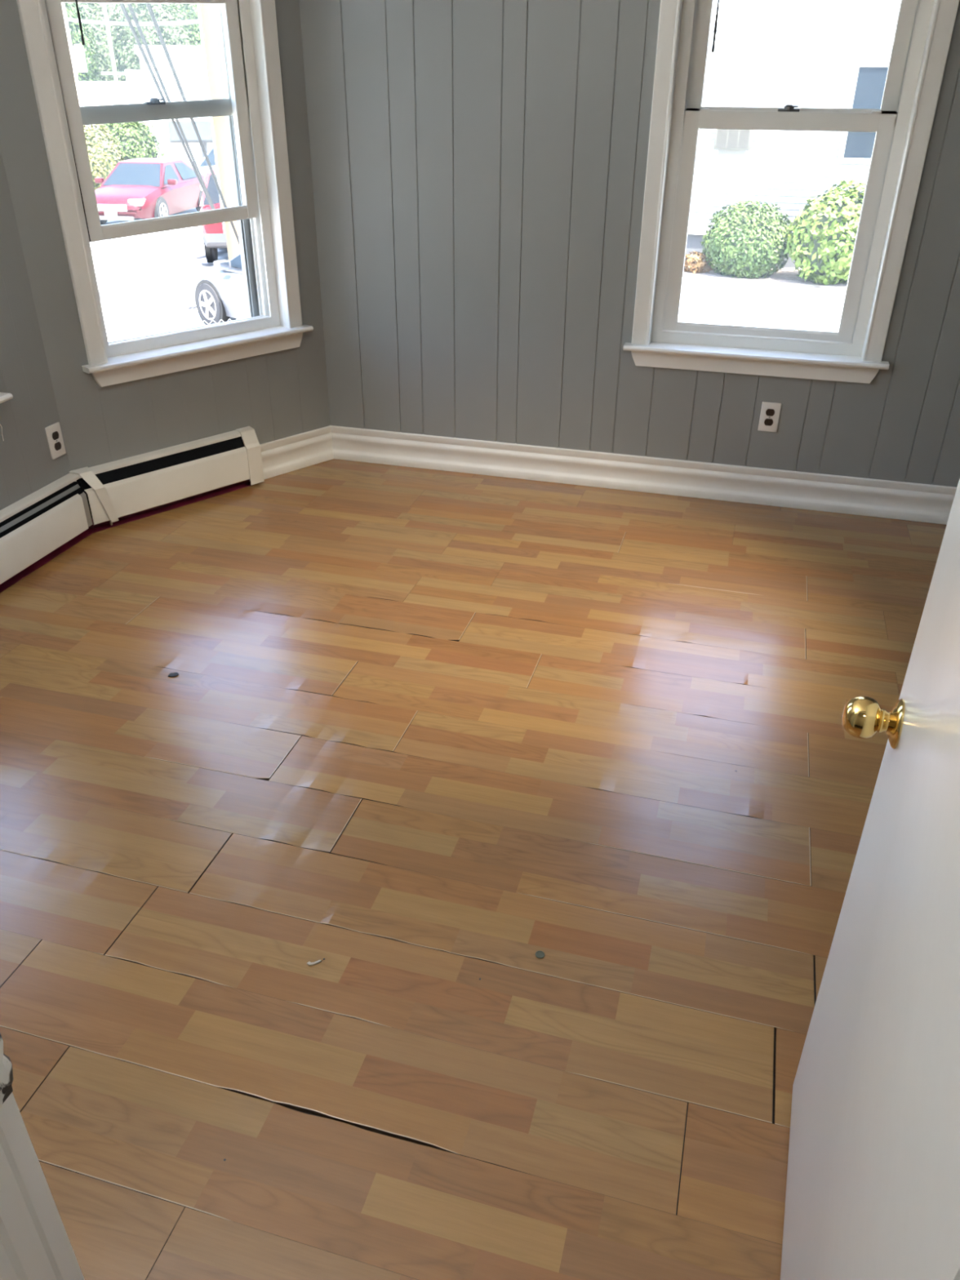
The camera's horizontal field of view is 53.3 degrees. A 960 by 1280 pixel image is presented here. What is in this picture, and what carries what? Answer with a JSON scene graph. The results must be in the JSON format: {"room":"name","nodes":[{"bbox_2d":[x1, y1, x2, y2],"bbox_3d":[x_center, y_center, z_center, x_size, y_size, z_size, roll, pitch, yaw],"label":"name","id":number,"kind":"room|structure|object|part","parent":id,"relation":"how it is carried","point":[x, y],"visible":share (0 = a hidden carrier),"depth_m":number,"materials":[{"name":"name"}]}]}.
{"room":"damaged room","nodes":[
{"label":"damaged room","id":0,"kind":"room"},
{"bbox_2d":[0,148,71,510],"bbox_3d":[-1.932,-0.884,1.977,0.160,2.500,2.574,8,31,13],"label":"wall","id":1,"kind":"structure","parent":0,"point":[27,465],"depth_m":3.23,"materials":[{"name":"grey paint"}]},
{"bbox_2d":[0,391,13,440],"bbox_3d":[-1.773,-1.231,2.367,0.246,1.803,0.980,8,31,13],"label":"window","id":2,"kind":"structure","parent":1,"relation":"in","point":[4,397],"depth_m":3.11,"materials":[{"name":"white paint"}]},
{"bbox_2d":[44,422,66,459],"bbox_3d":[-1.521,-0.714,3.431,0.010,0.117,0.073,8,31,13],"label":"electrical outlet","id":3,"kind":"object","parent":1,"relation":"attached to","point":[54,434],"visible":1,"depth_m":3.42,"materials":[{"name":"white plastic"}]},
{"bbox_2d":[52,431,58,439],"bbox_3d":[-1.518,-0.731,3.421,0.004,0.027,0.034,8,31,13],"label":"receptacle","id":4,"kind":"object","parent":3,"relation":"attached to","point":[55,433],"depth_m":3.42,"materials":[{"name":"black plastic"}]},
{"bbox_2d":[54,441,61,450],"bbox_3d":[-1.518,-0.697,3.440,0.004,0.027,0.034,8,31,13],"label":"receptacle","id":5,"kind":"object","parent":3,"relation":"attached to","point":[57,444],"depth_m":3.44,"materials":[{"name":"black plastic"}]},
{"bbox_2d":[0,426,264,592],"bbox_3d":[-1.606,-0.210,3.064,0.346,0.240,2.652,13,33,20],"label":"baseboard heater","id":6,"kind":"object","parent":1,"relation":"attached to","point":[41,526],"visible":1,"depth_m":3.65,"materials":[{"name":"white metal"}]},
{"bbox_2d":[0,0,330,481],"bbox_3d":[-1.153,-1.732,3.434,0.160,2.500,1.220,27,39,37],"label":"wall","id":7,"kind":"structure","parent":0,"point":[283,393],"depth_m":3.61,"materials":[{"name":"grey paint"}]},
{"bbox_2d":[16,0,313,386],"bbox_3d":[-1.123,-1.856,3.373,0.246,1.733,0.980,27,39,37],"label":"window","id":8,"kind":"structure","parent":7,"relation":"in","point":[251,104],"depth_m":3.52,"materials":[{"name":"white paint"}]},
{"bbox_3d":[-1.374,-1.704,3.047,0.023,1.630,0.068,27,39,37],"label":"casing","id":9,"kind":"part","parent":8,"relation":"part of","materials":[{"name":"white paint"}]},
{"bbox_2d":[75,0,85,44],"bbox_3d":[-1.087,-2.252,3.102,0.041,0.562,0.770,27,39,37],"label":"cord","id":10,"kind":"object","parent":8,"relation":"attached to","point":[76,1],"visible":1,"depth_m":3.04,"materials":[{"name":"black"}]},
{"bbox_3d":[-1.122,-2.166,3.195,0.032,0.089,0.701,27,39,37],"label":"rail","id":11,"kind":"part","parent":8,"relation":"part of","materials":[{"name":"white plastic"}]},
{"bbox_3d":[-1.153,-1.875,3.395,0.028,0.076,0.605,27,39,37],"label":"rail","id":12,"kind":"part","parent":8,"relation":"part of","materials":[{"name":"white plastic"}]},
{"bbox_3d":[-1.127,-1.553,3.554,0.032,0.071,0.601,27,39,37],"label":"rail","id":13,"kind":"part","parent":8,"relation":"part of","materials":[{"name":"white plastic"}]},
{"bbox_3d":[-0.767,-2.009,3.577,0.023,1.630,0.068,27,39,37],"label":"casing","id":14,"kind":"part","parent":8,"relation":"part of","materials":[{"name":"white paint"}]},
{"bbox_2d":[260,425,333,479],"bbox_3d":[-0.816,-0.825,4.217,0.026,0.148,0.426,27,39,37],"label":"baseboard","id":15,"kind":"structure","parent":7,"relation":"attached to","point":[295,452],"depth_m":4.22,"materials":[{"name":"white paint"}]},
{"bbox_2d":[0,458,946,1279],"bbox_3d":[-0.076,0.670,1.938,4.350,0.123,5.530,8,31,13],"label":"floor","id":16,"kind":"structure","parent":0,"point":[422,735],"depth_m":2.12,"materials":[{"name":"brown laminate"}]},
{"bbox_2d":[168,672,178,677],"bbox_3d":[-0.890,0.101,2.779,0.030,0.003,0.020,-7,31,-12],"label":"chip","id":17,"kind":"object","parent":16,"relation":"on","point":[174,674],"visible":1,"depth_m":2.78,"materials":[{"name":"grey"}]},
{"bbox_2d":[306,960,321,965],"bbox_3d":[-0.325,0.633,1.877,0.029,0.004,0.009,-5,31,-9],"label":"paint curl","id":18,"kind":"object","parent":16,"relation":"on","point":[308,963],"visible":1,"depth_m":1.88,"materials":[{"name":"beige"}]},
{"bbox_2d":[535,951,544,958],"bbox_3d":[0.119,0.624,1.899,0.019,0.003,0.019,8,31,13],"label":"disc","id":19,"kind":"object","parent":16,"relation":"on","point":[540,954],"visible":1,"depth_m":1.90,"materials":[{"name":"grey"}]},
{"bbox_2d":[298,0,959,487],"bbox_3d":[1.022,-1.710,3.426,3.626,2.500,0.160,8,31,13],"label":"wall","id":20,"kind":"structure","parent":0,"point":[478,166],"depth_m":3.69,"materials":[{"name":"grey paint"}]},
{"bbox_2d":[330,425,956,524],"bbox_3d":[0.951,-0.656,3.954,3.387,0.148,0.026,8,31,13],"label":"baseboard","id":21,"kind":"structure","parent":20,"relation":"attached to","point":[886,499],"depth_m":4.00,"materials":[{"name":"white paint"}]},
{"bbox_2d":[757,401,781,432],"bbox_3d":[1.141,-0.879,3.772,0.073,0.117,0.010,8,31,13],"label":"electrical outlet","id":22,"kind":"object","parent":20,"relation":"attached to","point":[770,411],"visible":1,"depth_m":3.77,"materials":[{"name":"white plastic"}]},
{"bbox_2d":[764,418,773,426],"bbox_3d":[1.140,-0.860,3.779,0.034,0.027,0.004,8,31,13],"label":"receptacle","id":23,"kind":"object","parent":22,"relation":"attached to","point":[767,422],"depth_m":3.78,"materials":[{"name":"black plastic"}]},
{"bbox_2d":[765,408,774,416],"bbox_3d":[1.140,-0.894,3.759,0.034,0.027,0.004,8,31,13],"label":"receptacle","id":24,"kind":"object","parent":22,"relation":"attached to","point":[769,412],"depth_m":3.76,"materials":[{"name":"black plastic"}]},
{"bbox_2d":[622,0,959,383],"bbox_3d":[1.071,-1.815,3.333,0.980,1.733,0.246,8,31,13],"label":"window","id":25,"kind":"structure","parent":20,"relation":"in","point":[902,126],"depth_m":3.42,"materials":[{"name":"white paint"}]},
{"bbox_3d":[0.636,-1.868,3.355,0.068,1.630,0.023,8,31,13],"label":"casing","id":26,"kind":"part","parent":25,"relation":"part of","materials":[{"name":"white paint"}]},
{"bbox_2d":[711,0,719,52],"bbox_3d":[1.062,-2.207,3.055,0.770,0.563,0.034,8,31,13],"label":"blind wand","id":27,"kind":"object","parent":25,"relation":"attached to","point":[717,13],"visible":1,"depth_m":3.22,"materials":[{"name":"black plastic"}]},
{"bbox_3d":[1.067,-1.195,3.700,0.601,0.031,0.032,8,31,13],"label":"rail","id":28,"kind":"part","parent":25,"relation":"part of","materials":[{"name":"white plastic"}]},
{"bbox_3d":[1.072,-1.813,3.337,0.705,0.063,0.032,8,31,13],"label":"rail","id":29,"kind":"part","parent":25,"relation":"part of","materials":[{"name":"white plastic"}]},
{"bbox_3d":[1.082,-1.840,3.365,0.605,0.055,0.028,8,31,13],"label":"rail","id":30,"kind":"part","parent":25,"relation":"part of","materials":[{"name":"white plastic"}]},
{"bbox_3d":[1.465,-1.745,3.156,0.068,1.630,0.023,8,31,13],"label":"casing","id":31,"kind":"part","parent":25,"relation":"part of","materials":[{"name":"white paint"}]},
{"bbox_3d":[-0.359,-0.006,0.499,4.123,2.500,0.120,8,31,13],"label":"wall","id":32,"kind":"structure","parent":0,"visible":0},
{"bbox_2d":[0,1033,84,1279],"bbox_3d":[-0.083,0.202,0.524,0.855,2.120,0.154,8,31,13],"label":"trim","id":33,"kind":"structure","parent":32,"relation":"attached to","point":[35,1244],"depth_m":0.85,"materials":[{"name":"white paint"}]},
{"bbox_3d":[-0.397,0.343,0.778,0.008,0.091,0.041,3,30,4],"label":"strike plate","id":34,"kind":"part","parent":33,"relation":"part of","materials":[{"name":"paint"}]},
{"bbox_2d":[780,478,959,1279],"bbox_3d":[0.438,0.078,0.818,0.169,2.025,0.766,10,32,16],"label":"door","id":35,"kind":"structure","parent":32,"relation":"in","point":[873,1184],"depth_m":0.98,"materials":[{"name":"white paint"}]},
{"bbox_3d":[0.485,0.098,1.218,0.043,0.054,0.054,10,32,16],"label":"knob","id":36,"kind":"part","parent":35,"relation":"part of","materials":[{"name":"gold metal"}]},
{"label":"outside","id":37,"kind":"structure","parent":0,"visible":0},
{"bbox_2d":[119,3,213,209],"bbox_3d":[-3.895,-6.888,10.731,0.044,5.157,12.459,-4,31,-8],"label":"cable","id":38,"kind":"object","parent":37,"point":[122,5],"visible":0.79,"depth_m":12.01,"materials":[{"name":"black plastic"}]},
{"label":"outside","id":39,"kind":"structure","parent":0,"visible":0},
{"bbox_2d":[126,3,215,209],"bbox_3d":[-3.823,-6.895,10.739,0.044,5.121,12.066,-4,31,-8],"label":"cable","id":40,"kind":"object","parent":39,"point":[130,6],"visible":0.88,"depth_m":12.10,"materials":[{"name":"black plastic"}]},
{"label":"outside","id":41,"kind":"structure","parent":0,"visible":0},
{"bbox_2d":[146,3,239,244],"bbox_3d":[-3.627,-6.911,10.778,0.048,6.556,11.534,-3,31,-6],"label":"cable","id":42,"kind":"object","parent":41,"point":[148,5],"visible":0.77,"depth_m":12.06,"materials":[{"name":"black plastic"}]},
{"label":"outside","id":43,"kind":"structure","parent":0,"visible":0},
{"bbox_2d":[63,17,199,26],"bbox_3d":[-9.455,-16.667,25.491,0.100,0.620,13.443,-25,39,-37],"label":"cable","id":44,"kind":"object","parent":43,"point":[71,20],"visible":0.5,"depth_m":25.25,"materials":[{"name":"grey plastic"}]},
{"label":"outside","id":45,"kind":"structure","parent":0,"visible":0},
{"bbox_2d":[89,207,846,342],"bbox_3d":[-16.661,-22.968,46.187,220.000,0.500,210.000,8,31,13],"label":"ground","id":46,"kind":"structure","parent":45,"point":[139,277],"depth_m":17.56,"materials":[{"name":"concrete"}]},
{"bbox_2d":[61,2,87,127],"bbox_3d":[-13.560,-20.859,31.277,0.684,11.020,0.330,4,31,6],"label":"utility pole","id":47,"kind":"object","parent":46,"relation":"on","point":[78,50],"visible":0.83,"depth_m":31.98,"materials":[{"name":"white wood"}]},
{"bbox_2d":[64,2,100,80],"bbox_3d":[-24.589,-33.275,55.105,5.315,8.345,5.477,-11,32,-18],"label":"tree","id":48,"kind":"object","parent":46,"relation":"on","point":[74,29],"visible":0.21,"depth_m":54.78,"materials":[{"name":"green plant"}]},
{"bbox_2d":[66,2,125,81],"bbox_3d":[-25.231,-38.792,64.033,5.575,8.839,5.475,26,39,36],"label":"tree","id":49,"kind":"object","parent":46,"relation":"on","point":[91,11],"visible":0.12,"depth_m":61.77,"materials":[{"name":"green plant"}]},
{"bbox_2d":[83,124,124,190],"bbox_3d":[-11.789,-14.338,29.050,2.071,2.662,2.165,-21,36,-32],"label":"bush","id":50,"kind":"object","parent":46,"relation":"on","point":[104,156],"visible":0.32,"depth_m":28.43,"materials":[{"name":"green plant"}]},
{"bbox_2d":[101,3,128,104],"bbox_3d":[-12.460,-20.661,31.943,0.903,10.020,0.135,-7,31,-12],"label":"flag pole","id":51,"kind":"object","parent":46,"relation":"on","point":[114,73],"visible":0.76,"depth_m":32.56,"materials":[{"name":"grey metal"}]},
{"bbox_2d":[93,121,164,159],"bbox_3d":[-11.599,-15.928,31.413,2.526,2.911,2.152,8,31,13],"label":"bush","id":52,"kind":"object","parent":46,"relation":"on","point":[135,139],"visible":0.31,"depth_m":30.63,"materials":[{"name":"green plant"}]},
{"bbox_2d":[70,3,197,12],"bbox_3d":[-32.670,-60.976,94.472,128.260,16.080,106.000,8,31,13],"label":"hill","id":53,"kind":"structure","parent":46,"relation":"on","point":[70,3],"depth_m":95.20,"materials":[{"name":"green plant"}]},
{"bbox_2d":[78,69,208,106],"bbox_3d":[-14.483,-22.059,40.578,13.200,3.633,5.200,-8,31,-14],"label":"building","id":54,"kind":"structure","parent":46,"relation":"on","point":[135,90],"depth_m":38.06,"materials":[{"name":"white paint"}]},
{"bbox_2d":[94,157,205,224],"bbox_3d":[-9.050,-12.369,26.300,2.260,1.495,4.946,4,31,7],"label":"car","id":55,"kind":"object","parent":46,"relation":"on","point":[140,188],"visible":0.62,"depth_m":25.35,"materials":[{"name":"red paint"}]},
{"bbox_2d":[94,177,104,183],"bbox_3d":[-10.171,-12.291,25.593,0.219,0.130,0.160,4,31,7],"label":"mirror","id":56,"kind":"object","parent":55,"relation":"attached to","point":[100,180],"depth_m":25.53,"materials":[{"name":"red paint"}]},
{"bbox_3d":[-9.398,-10.863,24.363,0.320,0.140,0.032,4,31,7],"label":"licence plate","id":57,"kind":"part","parent":55,"relation":"part of","materials":[{"name":"white"}]},
{"bbox_2d":[97,204,127,211],"bbox_3d":[-9.385,-11.016,24.367,0.893,0.160,0.148,4,31,7],"label":"grille","id":58,"kind":"object","parent":55,"relation":"attached to","point":[101,207],"depth_m":24.30,"materials":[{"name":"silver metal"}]},
{"bbox_2d":[167,178,177,185],"bbox_3d":[-8.150,-12.134,25.352,0.219,0.130,0.160,4,31,7],"label":"mirror","id":59,"kind":"object","parent":55,"relation":"attached to","point":[171,181],"depth_m":25.30,"materials":[{"name":"red paint"}]},
{"bbox_2d":[104,3,195,81],"bbox_3d":[-19.323,-34.197,56.752,5.267,8.342,5.164,-1,30,-3],"label":"tree","id":60,"kind":"object","parent":46,"relation":"on","point":[122,36],"visible":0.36,"depth_m":54.86,"materials":[{"name":"green plant"}]},
{"bbox_2d":[86,116,213,168],"bbox_3d":[-11.891,-19.323,36.039,8.300,3.536,4.650,-8,31,-14],"label":"building","id":61,"kind":"structure","parent":46,"relation":"on","point":[171,144],"depth_m":34.73,"materials":[{"name":"white paint"}]},
{"bbox_3d":[-10.162,-17.902,35.356,0.200,1.080,0.010,-8,31,-14],"label":"pane","id":62,"kind":"part","parent":61,"relation":"part of","materials":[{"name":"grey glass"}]},
{"bbox_2d":[133,44,205,81],"bbox_3d":[-9.142,-28.299,50.345,16.300,4.598,12.300,-8,31,-14],"label":"building","id":63,"kind":"structure","parent":46,"relation":"on","point":[188,62],"depth_m":42.96,"materials":[{"name":"white paint"}]},
{"bbox_2d":[106,317,246,341],"bbox_3d":[-3.475,-2.623,9.938,4.752,1.268,0.055,-10,32,-17],"label":"fence","id":64,"kind":"object","parent":46,"relation":"on","point":[147,332],"visible":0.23,"depth_m":9.67,"materials":[{"name":"silver metal"}]},
{"bbox_3d":[-3.451,-3.102,9.666,3.064,0.040,0.040,-10,32,-17],"label":"rail","id":65,"kind":"part","parent":64,"relation":"part of","materials":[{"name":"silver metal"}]},
{"bbox_2d":[167,3,201,45],"bbox_3d":[-19.432,-39.626,65.532,5.632,8.841,5.803,11,32,17],"label":"tree","id":66,"kind":"object","parent":46,"relation":"on","point":[188,11],"visible":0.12,"depth_m":62.92,"materials":[{"name":"green plant"}]},
{"bbox_2d":[195,146,215,174],"bbox_3d":[-8.122,-15.679,31.942,2.240,1.515,4.746,5,31,8],"label":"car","id":67,"kind":"object","parent":46,"relation":"on","point":[203,167],"visible":0.02,"depth_m":31.06,"materials":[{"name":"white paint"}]},
{"bbox_2d":[200,164,226,262],"bbox_3d":[-5.097,-9.595,21.304,2.250,1.815,4.446,-4,31,-8],"label":"car","id":68,"kind":"object","parent":46,"relation":"on","point":[214,237],"visible":0.3,"depth_m":19.42,"materials":[{"name":"red paint"}]},
{"bbox_2d":[202,208,211,211],"bbox_3d":[-5.459,-8.644,19.305,0.259,0.140,0.185,-4,31,-8],"label":"tail light","id":69,"kind":"object","parent":68,"relation":"attached to","point":[203,209],"depth_m":19.20,"materials":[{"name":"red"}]},
{"bbox_2d":[181,252,247,324],"bbox_3d":[-2.548,-5.407,14.509,4.846,1.495,2.240,25,38,35],"label":"car","id":70,"kind":"object","parent":46,"relation":"on","point":[217,291],"visible":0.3,"depth_m":14.70,"materials":[{"name":"grey paint"}]},
{"bbox_2d":[213,259,231,271],"bbox_3d":[-3.819,-5.554,14.183,0.160,0.130,0.218,25,38,35],"label":"mirror","id":71,"kind":"object","parent":70,"relation":"attached to","point":[223,264],"depth_m":14.12,"materials":[{"name":"grey paint"}]},
{"bbox_2d":[219,262,229,270],"bbox_3d":[-3.770,-5.520,14.125,0.007,0.100,0.155,25,38,35],"label":"mirror glass","id":72,"kind":"object","parent":70,"relation":"attached to","point":[223,265],"depth_m":14.12,"materials":[{"name":"silver glass"}]},
{"bbox_2d":[196,3,239,260],"bbox_3d":[-4.706,-11.055,16.645,2.200,9.020,0.380,8,31,13],"label":"utility pole","id":73,"kind":"object","parent":46,"relation":"on","point":[206,16],"visible":0.49,"depth_m":17.44,"materials":[{"name":"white wood"}]},
{"bbox_2d":[683,268,847,287],"bbox_3d":[6.143,-7.335,19.304,5.008,0.020,1.798,8,31,13],"label":"mulch bed","id":74,"kind":"object","parent":46,"relation":"on","point":[784,276],"visible":0.22,"depth_m":19.03,"materials":[{"name":"white"}]},
{"bbox_2d":[683,251,713,274],"bbox_3d":[4.419,-7.688,19.540,0.595,0.507,0.648,-18,35,-28],"label":"bush","id":75,"kind":"object","parent":74,"relation":"on","point":[700,266],"visible":0.84,"depth_m":19.44,"materials":[{"name":"orange plant"}]},
{"bbox_2d":[700,199,794,279],"bbox_3d":[5.312,-7.929,19.065,1.849,1.580,1.375,8,31,13],"label":"bush","id":76,"kind":"object","parent":74,"relation":"on","point":[747,241],"visible":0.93,"depth_m":18.64,"materials":[{"name":"green plant"}]},
{"bbox_2d":[783,179,866,284],"bbox_3d":[6.909,-7.704,18.377,2.109,2.061,1.717,8,31,13],"label":"bush","id":77,"kind":"object","parent":74,"relation":"on","point":[824,242],"visible":0.61,"depth_m":17.92,"materials":[{"name":"green plant"}]},
{"bbox_2d":[685,0,901,267],"bbox_3d":[9.140,-14.032,20.705,23.000,10.200,9.000,8,31,13],"label":"house","id":78,"kind":"structure","parent":46,"relation":"on","point":[816,54],"depth_m":18.76,"materials":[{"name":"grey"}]},
{"bbox_2d":[714,128,753,167],"bbox_3d":[5.104,-9.958,19.315,0.720,0.758,0.391,8,31,13],"label":"air conditioner","id":79,"kind":"object","parent":78,"relation":"attached to","point":[725,139],"visible":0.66,"depth_m":19.09,"materials":[{"name":"grey metal"}]},
{"bbox_2d":[715,128,728,147],"bbox_3d":[4.836,-10.043,19.121,0.190,0.360,0.006,8,31,13],"label":"grille","id":80,"kind":"object","parent":79,"relation":"attached to","point":[722,135],"depth_m":19.13,"materials":[{"name":"grey"}]},
{"bbox_2d":[727,128,738,147],"bbox_3d":[5.043,-10.012,19.072,0.190,0.360,0.006,8,31,13],"label":"grille","id":81,"kind":"object","parent":79,"relation":"attached to","point":[732,135],"depth_m":19.08,"materials":[{"name":"grey"}]},
{"bbox_2d":[737,129,750,147],"bbox_3d":[5.250,-9.981,19.022,0.190,0.360,0.006,8,31,13],"label":"grille","id":82,"kind":"object","parent":79,"relation":"attached to","point":[744,135],"depth_m":19.03,"materials":[{"name":"grey"}]},
{"bbox_3d":[7.610,-10.219,18.579,0.770,1.550,0.004,8,31,13],"label":"pane","id":83,"kind":"part","parent":78,"relation":"part of","materials":[{"name":"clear glass"}]}
]}

